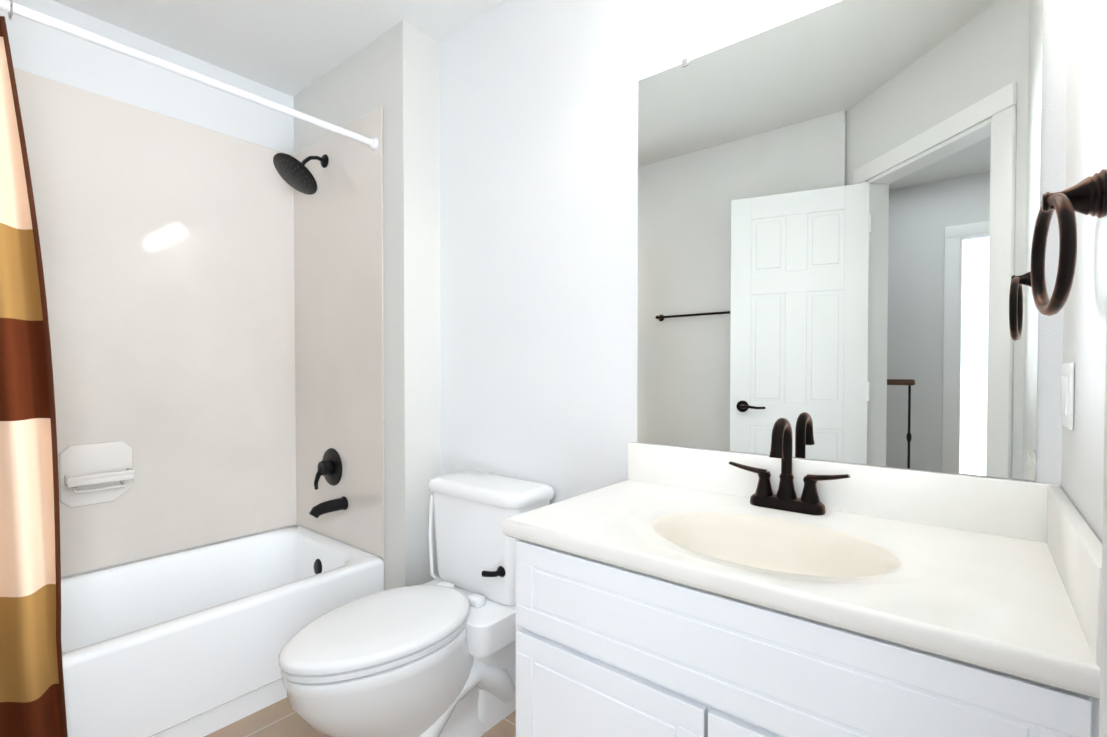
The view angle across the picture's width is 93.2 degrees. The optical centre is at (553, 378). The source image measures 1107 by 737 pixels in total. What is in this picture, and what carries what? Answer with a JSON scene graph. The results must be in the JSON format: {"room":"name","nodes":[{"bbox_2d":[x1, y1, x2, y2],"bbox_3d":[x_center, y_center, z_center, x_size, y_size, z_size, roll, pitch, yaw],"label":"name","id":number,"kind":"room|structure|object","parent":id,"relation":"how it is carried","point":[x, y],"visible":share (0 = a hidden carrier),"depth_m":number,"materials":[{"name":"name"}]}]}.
{"room":"bathroom","nodes":[
{"label":"bathroom","id":0,"kind":"room"},
{"bbox_2d":[0,0,296,577],"bbox_3d":[-1.797,-0.128,2.041,0.100,2.500,1.718,1,1,39],"label":"wall","id":1,"kind":"structure","parent":0,"point":[41,50],"depth_m":2.11,"materials":[{"name":"white paint"}]},
{"bbox_2d":[14,68,384,576],"bbox_3d":[-1.459,-0.173,1.766,0.770,1.827,1.518,1,1,39],"label":"wall panel","id":2,"kind":"object","parent":1,"relation":"attached to","point":[215,303],"visible":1,"depth_m":2.22,"materials":[{"name":"beige plastic"}]},
{"bbox_2d":[59,441,134,507],"bbox_3d":[-1.722,0.366,1.986,0.082,0.236,0.216,1,1,39],"label":"soap dish","id":3,"kind":"object","parent":2,"relation":"attached to","point":[95,473],"visible":1,"depth_m":1.99,"materials":[{"name":"white ceramic"}]},
{"bbox_2d":[273,153,328,194],"bbox_3d":[-1.106,-0.919,2.297,0.204,0.194,0.218,1,1,39],"label":"shower head","id":4,"kind":"object","parent":2,"relation":"attached to","point":[295,173],"visible":1,"depth_m":2.27},
{"bbox_2d":[314,448,341,489],"bbox_3d":[-1.024,0.408,2.345,0.170,0.182,0.075,1,1,39],"label":"tub valve","id":5,"kind":"object","parent":2,"relation":"attached to","point":[330,467],"visible":1,"depth_m":2.33,"materials":[{"name":"black metal"}]},
{"bbox_2d":[309,496,347,517],"bbox_3d":[-0.973,0.558,2.253,0.062,0.070,0.157,1,1,39],"label":"tub spout","id":6,"kind":"object","parent":2,"relation":"attached to","point":[325,507],"visible":1,"depth_m":2.24,"materials":[{"name":"black metal"}]},
{"bbox_2d":[53,0,506,96],"bbox_3d":[-0.790,-1.373,0.151,4.015,0.050,3.714,1,1,39],"label":"ceiling","id":7,"kind":"structure","parent":0,"point":[293,48],"depth_m":2.04,"materials":[{"name":"white paint"}]},
{"bbox_2d":[204,697,515,736],"bbox_3d":[-0.790,1.177,0.192,4.015,0.050,3.714,1,1,39],"label":"floor","id":8,"kind":"structure","parent":0,"point":[282,718],"depth_m":1.69,"materials":[{"name":"tile"}]},
{"bbox_2d":[61,525,383,736],"bbox_3d":[-1.460,0.934,1.786,0.765,0.385,1.516,1,1,39],"label":"bathtub","id":9,"kind":"object","parent":8,"relation":"on","point":[189,642],"visible":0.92,"depth_m":1.80,"materials":[{"name":"white ceramic"}]},
{"bbox_2d":[279,471,553,736],"bbox_3d":[-0.385,0.745,1.585,0.511,0.769,0.824,1,1,39],"label":"toilet","id":10,"kind":"object","parent":8,"relation":"on","point":[436,657],"visible":0.88,"depth_m":1.54,"materials":[{"name":"white ceramic"}]},
{"bbox_2d":[502,418,1101,736],"bbox_3d":[0.430,0.616,1.094,0.950,1.043,0.561,1,1,39],"label":"bathroom vanity","id":11,"kind":"object","parent":8,"relation":"on","point":[678,591],"visible":1,"depth_m":0.93,"materials":[{"name":"white paint"}]},
{"bbox_2d":[729,418,849,514],"bbox_3d":[0.538,0.203,1.229,0.272,0.220,0.129,1,1,39],"label":"faucet","id":12,"kind":"object","parent":11,"relation":"on","point":[763,502],"depth_m":1.24,"materials":[{"name":"brown metal"}]},
{"bbox_2d":[294,20,440,589],"bbox_3d":[-0.836,-0.135,2.433,0.902,2.500,0.300,1,1,39],"label":"wall","id":13,"kind":"structure","parent":0,"point":[393,72],"depth_m":2.09,"materials":[{"name":"white paint"}]},
{"bbox_2d":[0,0,378,149],"bbox_3d":[-1.200,-0.945,1.545,0.052,0.052,1.516,1,1,39],"label":"shower rod","id":14,"kind":"object","parent":13,"relation":"attached to","point":[52,22],"visible":1,"depth_m":1.58,"materials":[{"name":"white metal"}]},
{"bbox_2d":[0,0,67,736],"bbox_3d":[-1.447,0.059,1.161,0.170,2.035,0.528,1,1,39],"label":"shower curtain","id":15,"kind":"object","parent":14,"relation":"hanging from","point":[32,698],"visible":0.96,"depth_m":1.30,"materials":[{"name":"fabric"}]},
{"bbox_2d":[439,0,1068,504],"bbox_3d":[0.322,-0.121,1.590,1.959,2.500,0.108,1,1,39],"label":"wall","id":16,"kind":"structure","parent":0,"point":[838,206],"depth_m":1.37,"materials":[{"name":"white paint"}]},
{"bbox_2d":[1061,0,1106,542],"bbox_3d":[0.685,-0.104,0.561,0.100,2.500,1.053,1,1,39],"label":"wall","id":17,"kind":"structure","parent":0,"point":[1084,352],"depth_m":0.79,"materials":[{"name":"white paint"}]},
{"bbox_2d":[1060,363,1073,429],"bbox_3d":[0.908,0.030,0.927,0.008,0.114,0.116,1,1,39],"label":"light switch","id":18,"kind":"object","parent":17,"relation":"attached to","point":[1067,397],"visible":0.98,"depth_m":0.90,"materials":[{"name":"white plastic"}]},
{"bbox_2d":[1030,169,1106,315],"bbox_3d":[0.694,-0.179,0.705,0.067,0.187,0.163,1,1,39],"label":"towel ring","id":19,"kind":"object","parent":17,"relation":"attached to","point":[1087,195],"visible":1,"depth_m":0.68,"materials":[{"name":"brown metal"}]},
{"bbox_3d":[-0.135,-0.096,0.085,0.790,2.500,0.790,1,1,39],"label":"wall","id":20,"kind":"structure","parent":0,"visible":0},
{"bbox_2d":[1099,310,1106,736],"bbox_3d":[-0.128,0.071,0.088,0.830,2.165,0.134,0,1,-6],"label":"door frame","id":21,"kind":"structure","parent":20,"relation":"attached to","point":[1103,702],"depth_m":0.19,"materials":[{"name":"white paint"}]}
]}

